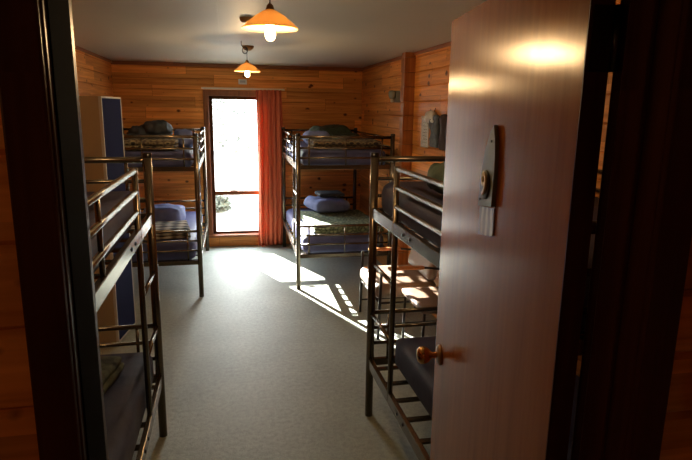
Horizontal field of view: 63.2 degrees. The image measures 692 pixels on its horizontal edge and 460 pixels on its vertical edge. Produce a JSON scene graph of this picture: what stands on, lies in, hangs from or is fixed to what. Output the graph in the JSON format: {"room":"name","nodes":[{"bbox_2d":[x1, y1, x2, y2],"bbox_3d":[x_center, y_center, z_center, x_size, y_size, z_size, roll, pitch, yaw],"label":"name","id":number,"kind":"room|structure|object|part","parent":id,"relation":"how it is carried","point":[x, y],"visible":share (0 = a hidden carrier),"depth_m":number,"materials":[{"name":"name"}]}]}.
{"room":"hostel dormitory","nodes":[
{"label":"hostel dormitory","id":0,"kind":"room"},
{"bbox_2d":[75,49,112,96],"bbox_3d":[-2.266,-0.208,3.899,0.100,2.400,7.033,-2,12,-12],"label":"wall","id":1,"kind":"structure","parent":0,"point":[94,74],"depth_m":5.97,"materials":[{"name":"brown wood"}]},
{"bbox_2d":[75,45,111,62],"bbox_3d":[-2.193,-1.371,3.674,0.018,0.030,6.813,-2,12,-12],"label":"trim","id":2,"kind":"structure","parent":1,"relation":"attached to","point":[76,46],"depth_m":5.90,"materials":[{"name":"brown wood"}]},
{"bbox_2d":[111,64,361,246],"bbox_3d":[-1.365,-0.971,7.549,3.187,2.400,0.100,-2,12,-12],"label":"wall","id":3,"kind":"structure","parent":0,"point":[171,94],"depth_m":7.40,"materials":[{"name":"brown wood"}]},
{"bbox_2d":[111,60,362,71],"bbox_3d":[-1.336,-2.110,7.246,3.187,0.045,0.022,-2,12,-12],"label":"trim","id":4,"kind":"structure","parent":3,"relation":"attached to","point":[113,61],"depth_m":7.20,"materials":[{"name":"brown wood"}]},
{"bbox_2d":[238,79,246,84],"bbox_3d":[-1.338,-1.918,7.278,0.110,0.065,0.038,-2,12,-12],"label":"alarm box","id":5,"kind":"object","parent":3,"relation":"attached to","point":[240,81],"visible":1,"depth_m":7.26,"materials":[{"name":"white plastic"}]},
{"bbox_2d":[201,87,284,237],"bbox_3d":[-1.351,-0.887,7.538,1.060,1.970,0.162,-2,12,-12],"label":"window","id":6,"kind":"structure","parent":3,"relation":"in","point":[208,95],"depth_m":7.41,"materials":[{"name":"brown wood"}]},
{"bbox_3d":[-1.424,0.071,7.693,0.915,0.030,0.070,-2,12,-12],"label":"sill","id":7,"kind":"part","parent":6,"relation":"part of","materials":[{"name":"brown wood"}]},
{"bbox_3d":[-1.324,-1.825,7.273,1.060,0.025,0.032,-2,12,-12],"label":"curtain rail","id":8,"kind":"part","parent":6,"relation":"part of","materials":[{"name":"brown wood"}]},
{"bbox_2d":[256,90,282,245],"bbox_3d":[-1.009,-0.805,7.526,0.363,2.078,0.082,-2,12,-12],"label":"curtain","id":9,"kind":"object","parent":6,"relation":"hanging from","point":[268,102],"visible":0.99,"depth_m":7.50,"materials":[{"name":"orange fabric"}]},
{"bbox_2d":[100,244,436,459],"bbox_3d":[-0.520,1.155,3.667,3.900,0.120,8.753,-2,12,-12],"label":"floor","id":10,"kind":"structure","parent":0,"point":[258,366],"depth_m":4.22,"materials":[{"name":"carpet"}]},
{"bbox_2d":[79,96,135,343],"bbox_3d":[-2.005,-0.065,4.409,0.460,1.915,0.418,0,12,-3],"label":"wardrobe","id":11,"kind":"object","parent":10,"relation":"on","point":[101,116],"visible":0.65,"depth_m":4.29,"materials":[{"name":"beige laminate"}]},
{"bbox_3d":[-1.996,-0.023,4.214,0.422,1.915,0.018,0,12,-3],"label":"panel","id":12,"kind":"part","parent":11,"relation":"part of","materials":[{"name":"beige laminate"}]},
{"bbox_3d":[-1.786,-0.080,4.417,0.018,1.857,0.392,0,12,-3],"label":"door","id":13,"kind":"part","parent":11,"relation":"part of","materials":[{"name":"blue laminate"}]},
{"bbox_2d":[84,152,167,459],"bbox_3d":[-1.300,0.600,2.059,0.980,1.613,1.948,-2,12,-12],"label":"bunk bed","id":14,"kind":"object","parent":10,"relation":"on","point":[144,223],"visible":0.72,"depth_m":2.67,"materials":[{"name":"grey metal"}]},
{"bbox_3d":[-0.790,-0.113,1.799,0.024,0.025,1.451,-2,12,-12],"label":"guard rail","id":15,"kind":"part","parent":14,"relation":"part of","materials":[{"name":"grey metal"}]},
{"bbox_3d":[-1.483,-0.348,2.808,0.897,0.032,0.032,-2,12,-12],"label":"rail","id":16,"kind":"part","parent":14,"relation":"part of","materials":[{"name":"grey metal"}]},
{"bbox_2d":[87,191,140,272],"bbox_3d":[-1.289,0.067,1.944,0.866,0.163,1.823,-2,12,-12],"label":"mattress","id":17,"kind":"object","parent":14,"relation":"on","point":[107,202],"visible":0.16,"depth_m":2.32,"materials":[{"name":"blue fabric"}]},
{"bbox_3d":[-0.792,-0.022,1.819,0.024,0.025,1.451,-2,12,-12],"label":"guard rail","id":18,"kind":"part","parent":14,"relation":"part of","materials":[{"name":"grey metal"}]},
{"bbox_3d":[-1.484,-0.240,2.831,0.897,0.021,0.021,-2,12,-12],"label":"rail","id":19,"kind":"part","parent":14,"relation":"part of","materials":[{"name":"grey metal"}]},
{"bbox_3d":[-0.793,0.070,1.838,0.024,0.025,1.451,-2,12,-12],"label":"guard rail","id":20,"kind":"part","parent":14,"relation":"part of","materials":[{"name":"grey metal"}]},
{"bbox_3d":[-0.837,0.132,2.057,0.025,0.062,1.864,-2,12,-12],"label":"rail","id":21,"kind":"part","parent":14,"relation":"part of","materials":[{"name":"grey metal"}]},
{"bbox_3d":[-1.497,0.633,3.017,0.897,0.021,0.021,-2,12,-12],"label":"rail","id":22,"kind":"part","parent":14,"relation":"part of","materials":[{"name":"grey metal"}]},
{"bbox_3d":[-1.496,0.539,2.997,0.897,0.026,0.026,-2,12,-12],"label":"rail","id":23,"kind":"part","parent":14,"relation":"part of","materials":[{"name":"grey metal"}]},
{"bbox_2d":[100,352,153,459],"bbox_3d":[-1.295,0.938,2.137,0.880,0.199,1.835,-2,12,-12],"label":"mattress","id":24,"kind":"object","parent":14,"relation":"on","point":[125,399],"visible":0.37,"depth_m":2.52,"materials":[{"name":"fabric"}]},
{"bbox_2d":[100,356,123,393],"bbox_3d":[-1.311,0.706,2.581,0.442,0.069,0.488,0,12,-3],"label":"folded blanket","id":25,"kind":"object","parent":24,"relation":"on","point":[111,366],"visible":0.08,"depth_m":2.70,"materials":[{"name":"green fabric"}]},
{"bbox_3d":[-0.850,1.034,2.249,0.025,0.062,1.864,-2,12,-12],"label":"rail","id":26,"kind":"part","parent":14,"relation":"part of","materials":[{"name":"grey metal"}]},
{"bbox_3d":[-1.037,0.397,3.064,0.045,1.600,0.047,-2,12,-12],"label":"post","id":27,"kind":"part","parent":14,"relation":"part of","materials":[{"name":"grey metal"}]},
{"bbox_2d":[123,126,208,296],"bbox_3d":[-2.100,-0.306,6.265,1.018,1.613,1.948,-2,12,-12],"label":"bunk bed","id":28,"kind":"object","parent":10,"relation":"on","point":[199,156],"visible":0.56,"depth_m":5.46,"materials":[{"name":"grey metal"}]},
{"bbox_3d":[-1.895,-0.862,5.196,0.932,0.032,0.032,-2,12,-12],"label":"rail","id":29,"kind":"part","parent":28,"relation":"part of","materials":[{"name":"grey metal"}]},
{"bbox_3d":[-1.897,-0.754,5.219,0.932,0.021,0.021,-2,12,-12],"label":"rail","id":30,"kind":"part","parent":28,"relation":"part of","materials":[{"name":"grey metal"}]},
{"bbox_2d":[124,145,199,166],"bbox_3d":[-2.082,-0.839,6.152,0.870,0.163,1.794,-2,12,-12],"label":"mattress","id":31,"kind":"object","parent":28,"relation":"on","point":[176,153],"visible":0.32,"depth_m":5.34,"materials":[{"name":"fabric"}]},
{"bbox_2d":[123,120,172,134],"bbox_3d":[-2.134,-1.050,6.045,0.628,0.275,0.587,-2,12,-12],"label":"pillow","id":32,"kind":"object","parent":31,"relation":"on","point":[155,127],"visible":0.56,"depth_m":5.83,"materials":[{"name":"grey fabric"}]},
{"bbox_2d":[124,138,178,150],"bbox_3d":[-1.966,-0.846,5.519,0.610,0.111,0.408,-2,12,-12],"label":"folded blanket","id":33,"kind":"object","parent":31,"relation":"on","point":[128,142],"visible":0.65,"depth_m":5.36,"materials":[{"name":"fabric"}]},
{"bbox_2d":[174,129,192,146],"bbox_3d":[-1.754,-1.003,6.108,0.196,0.179,0.378,-4,13,-22],"label":"pillow","id":34,"kind":"object","parent":31,"relation":"on","point":[187,142],"visible":0.69,"depth_m":5.97,"materials":[{"name":"fabric"}]},
{"bbox_3d":[-2.283,-1.254,7.014,0.932,0.032,0.032,-2,12,-12],"label":"rail","id":35,"kind":"part","parent":28,"relation":"part of","materials":[{"name":"grey metal"}]},
{"bbox_3d":[-1.908,0.025,5.385,0.932,0.026,0.026,-2,12,-12],"label":"rail","id":36,"kind":"part","parent":28,"relation":"part of","materials":[{"name":"grey metal"}]},
{"bbox_3d":[-1.911,0.214,5.425,0.932,0.021,0.021,-2,12,-12],"label":"rail","id":37,"kind":"part","parent":28,"relation":"part of","materials":[{"name":"grey metal"}]},
{"bbox_2d":[132,211,202,261],"bbox_3d":[-2.094,0.036,6.338,0.870,0.192,1.795,-2,12,-12],"label":"mattress","id":38,"kind":"object","parent":28,"relation":"on","point":[190,215],"visible":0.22,"depth_m":5.55,"materials":[{"name":"blue fabric"}]},
{"bbox_2d":[130,220,190,240],"bbox_3d":[-1.910,-0.001,5.786,0.592,0.108,0.498,-3,13,-18],"label":"folded blanket","id":39,"kind":"object","parent":38,"relation":"on","point":[183,224],"visible":0.5,"depth_m":5.65,"materials":[{"name":"multicoloured fabric"}]},
{"bbox_2d":[143,203,185,220],"bbox_3d":[-2.034,-0.170,6.293,0.452,0.223,0.421,-2,12,-12],"label":"pillow","id":40,"kind":"object","parent":38,"relation":"on","point":[163,212],"visible":0.51,"depth_m":6.12,"materials":[{"name":"blue fabric"}]},
{"bbox_3d":[-1.909,0.119,5.405,0.932,0.021,0.021,-2,12,-12],"label":"rail","id":41,"kind":"part","parent":28,"relation":"part of","materials":[{"name":"grey metal"}]},
{"bbox_3d":[-2.297,-0.273,7.223,0.932,0.021,0.021,-2,12,-12],"label":"rail","id":42,"kind":"part","parent":28,"relation":"part of","materials":[{"name":"grey metal"}]},
{"bbox_3d":[-2.296,-0.367,7.203,0.932,0.026,0.026,-2,12,-12],"label":"rail","id":43,"kind":"part","parent":28,"relation":"part of","materials":[{"name":"grey metal"}]},
{"bbox_3d":[-1.898,-0.659,5.239,0.932,0.021,0.021,-2,12,-12],"label":"rail","id":44,"kind":"part","parent":28,"relation":"part of","materials":[{"name":"grey metal"}]},
{"bbox_3d":[-1.431,-0.118,5.455,0.047,1.600,0.047,-2,12,-12],"label":"post","id":45,"kind":"part","parent":28,"relation":"part of","materials":[{"name":"grey metal"}]},
{"bbox_3d":[-1.619,-0.775,6.267,0.026,0.062,1.864,-2,12,-12],"label":"rail","id":46,"kind":"part","parent":28,"relation":"part of","materials":[{"name":"grey metal"}]},
{"bbox_3d":[-1.632,0.127,6.458,0.026,0.062,1.864,-2,12,-12],"label":"rail","id":47,"kind":"part","parent":28,"relation":"part of","materials":[{"name":"grey metal"}]},
{"bbox_3d":[-1.819,-0.510,7.274,0.047,1.600,0.047,-2,12,-12],"label":"post","id":48,"kind":"part","parent":28,"relation":"part of","materials":[{"name":"grey metal"}]},
{"bbox_2d":[281,127,394,289],"bbox_3d":[-0.184,-0.378,6.732,1.018,1.613,1.948,-1,12,-11],"label":"bunk bed","id":49,"kind":"object","parent":10,"relation":"on","point":[296,204],"visible":0.67,"depth_m":5.85,"materials":[{"name":"grey metal"}]},
{"bbox_3d":[-0.835,-0.557,7.558,0.047,1.600,0.047,-1,12,-11],"label":"post","id":50,"kind":"part","parent":49,"relation":"part of","materials":[{"name":"grey metal"}]},
{"bbox_3d":[-0.667,0.081,6.739,0.026,0.062,1.864,-1,12,-11],"label":"rail","id":51,"kind":"part","parent":49,"relation":"part of","materials":[{"name":"grey metal"}]},
{"bbox_3d":[-0.654,-0.821,6.547,0.026,0.062,1.864,-1,12,-11],"label":"rail","id":52,"kind":"part","parent":49,"relation":"part of","materials":[{"name":"grey metal"}]},
{"bbox_3d":[-0.486,-0.163,5.732,0.047,1.600,0.047,-1,12,-11],"label":"post","id":53,"kind":"part","parent":49,"relation":"part of","materials":[{"name":"grey metal"}]},
{"bbox_3d":[-0.360,-0.439,7.674,0.932,0.026,0.026,-1,12,-11],"label":"rail","id":54,"kind":"part","parent":49,"relation":"part of","materials":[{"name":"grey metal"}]},
{"bbox_3d":[-0.347,-1.327,7.485,0.932,0.032,0.032,-1,12,-11],"label":"rail","id":55,"kind":"part","parent":49,"relation":"part of","materials":[{"name":"grey metal"}]},
{"bbox_2d":[286,208,382,252],"bbox_3d":[-0.199,-0.036,6.805,0.885,0.193,1.803,-2,12,-12],"label":"mattress","id":56,"kind":"object","parent":49,"relation":"on","point":[289,213],"visible":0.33,"depth_m":5.96,"materials":[{"name":"fabric"}]},
{"bbox_2d":[301,209,383,233],"bbox_3d":[-0.085,-0.110,6.480,0.808,0.089,1.068,-2,12,-12],"label":"folded blanket","id":57,"kind":"object","parent":56,"relation":"on","point":[350,216],"visible":0.81,"depth_m":6.29,"materials":[{"name":"green fabric"}]},
{"bbox_2d":[304,196,349,212],"bbox_3d":[-0.236,-0.330,6.881,0.465,0.164,0.513,-4,13,-23],"label":"pillow","id":58,"kind":"object","parent":57,"relation":"on","point":[319,204],"visible":0.94,"depth_m":6.70,"materials":[{"name":"blue fabric"}]},
{"bbox_2d":[315,190,344,196],"bbox_3d":[-0.200,-0.451,6.926,0.322,0.051,0.286,-3,13,-17],"label":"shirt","id":59,"kind":"object","parent":58,"relation":"on","point":[322,193],"visible":1,"depth_m":6.84,"materials":[{"name":"grey fabric"}]},
{"bbox_2d":[285,141,385,164],"bbox_3d":[-0.185,-0.916,6.618,0.886,0.174,1.804,-2,12,-12],"label":"mattress","id":60,"kind":"object","parent":49,"relation":"on","point":[303,152],"visible":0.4,"depth_m":5.77,"materials":[{"name":"blue fabric"}]},
{"bbox_2d":[303,131,329,143],"bbox_3d":[-0.338,-1.051,6.422,0.294,0.162,0.375,-2,12,-12],"label":"pillow","id":61,"kind":"object","parent":60,"relation":"on","point":[319,133],"visible":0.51,"depth_m":6.27,"materials":[{"name":"blue fabric"}]},
{"bbox_2d":[309,124,359,135],"bbox_3d":[-0.139,-1.165,6.835,0.535,0.219,0.835,-3,13,-18],"label":"jacket","id":62,"kind":"object","parent":60,"relation":"on","point":[333,130],"visible":0.37,"depth_m":6.78,"materials":[{"name":"green fabric"}]},
{"bbox_2d":[310,139,380,146],"bbox_3d":[-0.017,-0.922,5.991,0.739,0.098,0.439,-2,12,-12],"label":"folded blanket","id":63,"kind":"object","parent":60,"relation":"on","point":[313,142],"visible":0.74,"depth_m":5.82,"materials":[{"name":"fabric"}]},
{"bbox_3d":[-0.001,-0.731,5.702,0.932,0.021,0.021,-1,12,-11],"label":"rail","id":64,"kind":"part","parent":49,"relation":"part of","materials":[{"name":"grey metal"}]},
{"bbox_3d":[-0.011,-0.046,5.848,0.932,0.026,0.026,-1,12,-11],"label":"rail","id":65,"kind":"part","parent":49,"relation":"part of","materials":[{"name":"grey metal"}]},
{"bbox_3d":[-0.014,0.143,5.888,0.932,0.021,0.021,-1,12,-11],"label":"rail","id":66,"kind":"part","parent":49,"relation":"part of","materials":[{"name":"grey metal"}]},
{"bbox_3d":[-0.013,0.048,5.868,0.932,0.021,0.021,-1,12,-11],"label":"rail","id":67,"kind":"part","parent":49,"relation":"part of","materials":[{"name":"grey metal"}]},
{"bbox_3d":[0.000,-0.826,5.682,0.932,0.021,0.021,-1,12,-11],"label":"rail","id":68,"kind":"part","parent":49,"relation":"part of","materials":[{"name":"grey metal"}]},
{"bbox_3d":[0.002,-0.933,5.659,0.932,0.032,0.032,-1,12,-11],"label":"rail","id":69,"kind":"part","parent":49,"relation":"part of","materials":[{"name":"grey metal"}]},
{"bbox_3d":[0.118,-0.581,7.735,0.047,1.600,0.047,-1,12,-11],"label":"post","id":70,"kind":"part","parent":49,"relation":"part of","materials":[{"name":"grey metal"}]},
{"bbox_3d":[0.304,-1.132,6.663,0.021,0.020,1.862,-1,12,-11],"label":"wall guard rail","id":71,"kind":"part","parent":49,"relation":"part of","materials":[{"name":"grey metal"}]},
{"bbox_3d":[0.467,-0.187,5.909,0.047,1.600,0.047,-1,12,-11],"label":"post","id":72,"kind":"part","parent":49,"relation":"part of","materials":[{"name":"grey metal"}]},
{"bbox_2d":[359,233,439,339],"bbox_3d":[0.484,0.406,4.914,0.619,0.856,0.702,-2,12,-12],"label":"lounge chair","id":73,"kind":"object","parent":10,"relation":"on","point":[420,272],"visible":0.59,"depth_m":4.71,"materials":[{"name":"beige fabric"}]},
{"bbox_3d":[0.142,0.479,5.197,0.039,0.586,0.025,-2,12,-12],"label":"leg","id":74,"kind":"part","parent":73,"relation":"part of","materials":[{"name":"grey metal"}]},
{"bbox_3d":[0.274,0.613,4.575,0.039,0.586,0.025,-2,12,-12],"label":"leg","id":75,"kind":"part","parent":73,"relation":"part of","materials":[{"name":"grey metal"}]},
{"bbox_3d":[0.354,0.174,5.176,0.300,0.025,0.052,-2,12,-12],"label":"armrest","id":76,"kind":"part","parent":73,"relation":"part of","materials":[{"name":"brown wood"}]},
{"bbox_3d":[0.441,0.440,4.912,0.534,0.129,0.607,-2,12,-12],"label":"seat","id":77,"kind":"part","parent":73,"relation":"part of","materials":[{"name":"beige fabric"}]},
{"bbox_3d":[0.487,0.308,4.554,0.300,0.025,0.052,-2,12,-12],"label":"armrest","id":78,"kind":"part","parent":73,"relation":"part of","materials":[{"name":"brown wood"}]},
{"bbox_3d":[0.701,0.175,4.913,0.087,0.403,0.583,12,9,-14],"label":"backrest","id":79,"kind":"part","parent":73,"relation":"part of","materials":[{"name":"brown plastic"}]},
{"bbox_2d":[402,286,438,337],"bbox_3d":[0.718,0.527,4.326,0.461,0.871,0.511,-2,12,-12],"label":"padded chair","id":80,"kind":"object","parent":10,"relation":"on","point":[419,296],"visible":0.28,"depth_m":4.33,"materials":[{"name":"beige fabric"}]},
{"bbox_3d":[0.469,0.713,4.549,0.029,0.406,0.020,-2,12,-12],"label":"leg","id":81,"kind":"part","parent":80,"relation":"part of","materials":[{"name":"grey metal"}]},
{"bbox_3d":[0.709,0.531,4.325,0.442,0.051,0.511,-2,12,-12],"label":"seat","id":82,"kind":"part","parent":80,"relation":"part of","materials":[{"name":"beige fabric"}]},
{"bbox_3d":[0.561,0.806,4.119,0.029,0.406,0.020,-2,12,-12],"label":"leg","id":83,"kind":"part","parent":80,"relation":"part of","materials":[{"name":"grey metal"}]},
{"bbox_2d":[365,152,601,459],"bbox_3d":[0.820,0.537,2.499,1.018,1.613,1.948,-2,12,-12],"label":"bunk bed","id":84,"kind":"object","parent":10,"relation":"on","point":[421,245],"visible":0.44,"depth_m":2.95,"materials":[{"name":"grey metal"}]},
{"bbox_3d":[0.151,0.361,3.311,0.047,1.600,0.047,-2,12,-12],"label":"post","id":85,"kind":"part","parent":84,"relation":"part of","materials":[{"name":"grey metal"}]},
{"bbox_3d":[0.621,0.665,3.477,0.932,0.021,0.021,-2,12,-12],"label":"rail","id":86,"kind":"part","parent":84,"relation":"part of","materials":[{"name":"grey metal"}]},
{"bbox_3d":[0.635,-0.303,3.271,0.932,0.021,0.021,-2,12,-12],"label":"rail","id":87,"kind":"part","parent":84,"relation":"part of","materials":[{"name":"grey metal"}]},
{"bbox_3d":[0.339,0.998,2.496,0.026,0.062,1.864,-2,12,-12],"label":"rail","id":88,"kind":"part","parent":84,"relation":"part of","materials":[{"name":"grey metal"}]},
{"bbox_3d":[0.351,0.097,2.304,0.026,0.062,1.864,-2,12,-12],"label":"rail","id":89,"kind":"part","parent":84,"relation":"part of","materials":[{"name":"grey metal"}]},
{"bbox_3d":[0.623,0.570,3.457,0.932,0.021,0.021,-2,12,-12],"label":"rail","id":90,"kind":"part","parent":84,"relation":"part of","materials":[{"name":"grey metal"}]},
{"bbox_3d":[0.624,0.476,3.437,0.932,0.026,0.026,-2,12,-12],"label":"rail","id":91,"kind":"part","parent":84,"relation":"part of","materials":[{"name":"grey metal"}]},
{"bbox_3d":[0.637,-0.411,3.248,0.932,0.032,0.032,-2,12,-12],"label":"rail","id":92,"kind":"part","parent":84,"relation":"part of","materials":[{"name":"grey metal"}]},
{"bbox_3d":[0.395,0.034,2.085,0.025,0.025,1.451,-2,12,-12],"label":"guard rail","id":93,"kind":"part","parent":84,"relation":"part of","materials":[{"name":"grey metal"}]},
{"bbox_3d":[0.396,-0.058,2.065,0.025,0.025,1.451,-2,12,-12],"label":"guard rail","id":94,"kind":"part","parent":84,"relation":"part of","materials":[{"name":"grey metal"}]},
{"bbox_3d":[0.398,-0.148,2.046,0.025,0.025,1.451,-2,12,-12],"label":"guard rail","id":95,"kind":"part","parent":84,"relation":"part of","materials":[{"name":"grey metal"}]},
{"bbox_2d":[395,336,579,459],"bbox_3d":[0.856,0.884,2.562,0.815,0.188,1.795,-2,12,-12],"label":"mattress","id":96,"kind":"object","parent":84,"relation":"on","point":[420,377],"visible":0.12,"depth_m":2.95,"materials":[{"name":"blue fabric"}]},
{"bbox_2d":[381,181,598,330],"bbox_3d":[0.815,-0.011,2.382,0.912,0.193,1.834,-2,12,-12],"label":"mattress","id":97,"kind":"object","parent":84,"relation":"on","point":[433,216],"visible":0.12,"depth_m":2.56,"materials":[{"name":"blue fabric"}]},
{"bbox_2d":[427,162,444,193],"bbox_3d":[0.623,-0.236,2.502,0.514,0.177,0.408,-2,12,-12],"label":"pillow","id":98,"kind":"object","parent":97,"relation":"on","point":[436,170],"visible":0.11,"depth_m":2.44,"materials":[{"name":"green fabric"}]},
{"bbox_3d":[1.022,0.184,1.473,0.932,0.021,0.021,-2,12,-12],"label":"rail","id":99,"kind":"part","parent":84,"relation":"part of","materials":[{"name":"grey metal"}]},
{"bbox_3d":[1.023,0.089,1.453,0.932,0.021,0.021,-2,12,-12],"label":"rail","id":100,"kind":"part","parent":84,"relation":"part of","materials":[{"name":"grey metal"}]},
{"bbox_3d":[1.024,-0.019,1.430,0.932,0.032,0.032,-2,12,-12],"label":"rail","id":101,"kind":"part","parent":84,"relation":"part of","materials":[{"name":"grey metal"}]},
{"bbox_2d":[71,0,486,67],"bbox_3d":[-0.485,-1.300,3.145,3.900,0.100,8.753,-2,12,-12],"label":"ceiling","id":102,"kind":"structure","parent":0,"point":[331,33],"depth_m":4.06,"materials":[{"name":"beige paint"}]},
{"bbox_2d":[214,0,221,63],"bbox_3d":[-0.909,-1.434,3.990,0.016,0.002,6.600,-2,12,-12],"label":"trim","id":103,"kind":"structure","parent":102,"relation":"attached to","point":[215,1],"depth_m":3.87,"materials":[{"name":"beige paint"}]},
{"bbox_2d":[239,17,251,22],"bbox_3d":[-0.623,-1.320,3.543,0.096,0.030,0.096,-2,12,-12],"label":"ceiling fitting","id":104,"kind":"object","parent":102,"relation":"attached to","point":[242,19],"visible":0.56,"depth_m":3.51,"materials":[{"name":"brown metal"}]},
{"bbox_2d":[234,45,259,76],"bbox_3d":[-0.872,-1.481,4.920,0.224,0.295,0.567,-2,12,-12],"label":"pendant lamp","id":105,"kind":"object","parent":102,"relation":"hanging from","point":[246,67],"visible":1,"depth_m":4.75,"materials":[{"name":"orange glass"}]},
{"bbox_3d":[-0.838,-1.380,4.769,0.224,0.072,0.224,-2,12,-12],"label":"lamp shade","id":106,"kind":"part","parent":105,"relation":"part of","materials":[{"name":"orange glass"}]},
{"bbox_2d":[241,0,298,40],"bbox_3d":[-0.298,-0.894,2.199,0.224,0.295,0.224,-2,12,-12],"label":"pendant lamp","id":107,"kind":"object","parent":102,"relation":"hanging from","point":[269,21],"visible":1,"depth_m":2.18,"materials":[{"name":"orange glass"}]},
{"bbox_3d":[-0.299,-0.829,2.213,0.224,0.072,0.224,-2,12,-12],"label":"lamp shade","id":108,"kind":"part","parent":107,"relation":"part of","materials":[{"name":"orange glass"}]},
{"bbox_3d":[-0.299,-0.782,2.223,0.042,0.067,0.042,-2,12,-12],"label":"bulb","id":109,"kind":"part","parent":107,"relation":"part of","materials":[{"name":"white glass"}]},
{"bbox_2d":[0,108,691,459],"bbox_3d":[0.028,0.459,0.920,3.720,2.400,0.120,-2,12,-12],"label":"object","id":110,"kind":"structure","parent":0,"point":[18,434],"depth_m":0.71,"materials":[{"name":"brown wood"}]},
{"bbox_2d":[416,0,623,459],"bbox_3d":[0.353,0.490,1.477,0.196,2.093,0.863,0,12,-4],"label":"door","id":111,"kind":"structure","parent":110,"relation":"attached to","point":[511,301],"depth_m":1.15,"materials":[{"name":"brown wood"}]},
{"bbox_3d":[0.263,0.406,1.825,0.070,0.057,0.057,0,12,-4],"label":"knob","id":112,"kind":"part","parent":111,"relation":"part of","materials":[{"name":"gold metal"}]},
{"bbox_2d":[478,206,494,236],"bbox_3d":[0.339,-0.020,1.358,0.004,0.081,0.110,0,12,-4],"label":"name card","id":113,"kind":"object","parent":111,"relation":"attached to","point":[486,215],"visible":0.94,"depth_m":1.35,"materials":[{"name":"white paper"}]},
{"bbox_2d":[478,125,498,206],"bbox_3d":[0.335,-0.148,1.328,0.016,0.198,0.100,0,12,-4],"label":"number plaque","id":114,"kind":"object","parent":111,"relation":"attached to","point":[489,172],"visible":1,"depth_m":1.30,"materials":[{"name":"silver metal"}]},
{"bbox_2d":[360,0,620,376],"bbox_3d":[0.952,-0.303,4.565,0.100,2.400,7.033,-2,12,-12],"label":"wall","id":115,"kind":"structure","parent":0,"point":[380,116],"depth_m":5.62,"materials":[{"name":"brown wood"}]},
{"bbox_2d":[0,0,691,459],"bbox_3d":[0.039,0.565,0.934,0.934,2.187,0.143,-2,12,-12],"label":"door frame","id":116,"kind":"structure","parent":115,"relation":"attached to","point":[24,98],"depth_m":0.81,"materials":[{"name":"brown wood"}]},
{"bbox_2d":[388,90,400,102],"bbox_3d":[0.511,-1.417,5.973,0.127,0.125,0.092,-2,12,-12],"label":"wall lamp","id":117,"kind":"object","parent":115,"relation":"attached to","point":[394,96],"visible":0.98,"depth_m":5.94,"materials":[{"name":"grey"}]},
{"bbox_2d":[397,52,415,264],"bbox_3d":[0.599,-0.557,5.734,0.121,2.397,0.112,-2,12,-12],"label":"trim","id":118,"kind":"structure","parent":115,"relation":"attached to","point":[408,61],"depth_m":5.57,"materials":[{"name":"brown wood"}]},
{"bbox_2d":[362,41,450,69],"bbox_3d":[0.909,-1.462,4.316,0.018,0.030,6.813,-2,12,-12],"label":"trim","id":119,"kind":"structure","parent":115,"relation":"attached to","point":[443,45],"depth_m":5.34,"materials":[{"name":"brown wood"}]},
{"bbox_2d":[421,118,429,146],"bbox_3d":[0.737,-0.912,5.227,0.015,0.290,0.200,-2,12,-12],"label":"notice","id":120,"kind":"object","parent":115,"relation":"attached to","point":[425,126],"visible":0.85,"depth_m":5.22,"materials":[{"name":"white paper"}]},
{"bbox_2d":[425,108,439,147],"bbox_3d":[0.767,-0.908,4.986,0.080,0.343,0.311,-2,12,-12],"label":"hanging bag","id":121,"kind":"object","parent":115,"relation":"hanging from","point":[431,117],"visible":0.96,"depth_m":4.92,"materials":[{"name":"grey fabric"}]},
{"bbox_2d":[438,114,446,150],"bbox_3d":[0.835,-0.819,4.718,0.050,0.301,0.239,-2,12,-12],"label":"hanging towel","id":122,"kind":"object","parent":115,"relation":"hanging from","point":[443,118],"visible":0.55,"depth_m":4.73,"materials":[{"name":"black fabric"}]},
{"label":"outside","id":123,"kind":"structure","parent":0,"visible":0},
{"bbox_2d":[213,99,258,230],"bbox_3d":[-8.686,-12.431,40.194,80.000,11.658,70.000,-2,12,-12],"label":"hillside","id":124,"kind":"structure","parent":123,"point":[244,214],"depth_m":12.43,"materials":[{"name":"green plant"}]},
{"bbox_2d":[216,195,232,212],"bbox_3d":[-2.536,-0.545,11.048,0.708,0.494,0.776,-6,14,-29],"label":"shrub","id":125,"kind":"object","parent":124,"relation":"on","point":[223,202],"visible":0.33,"depth_m":10.92,"materials":[{"name":"green plant"}]},
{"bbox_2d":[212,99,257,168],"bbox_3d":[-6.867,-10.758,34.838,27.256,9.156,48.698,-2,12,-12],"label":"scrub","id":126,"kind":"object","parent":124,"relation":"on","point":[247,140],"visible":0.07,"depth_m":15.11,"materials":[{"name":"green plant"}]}
]}

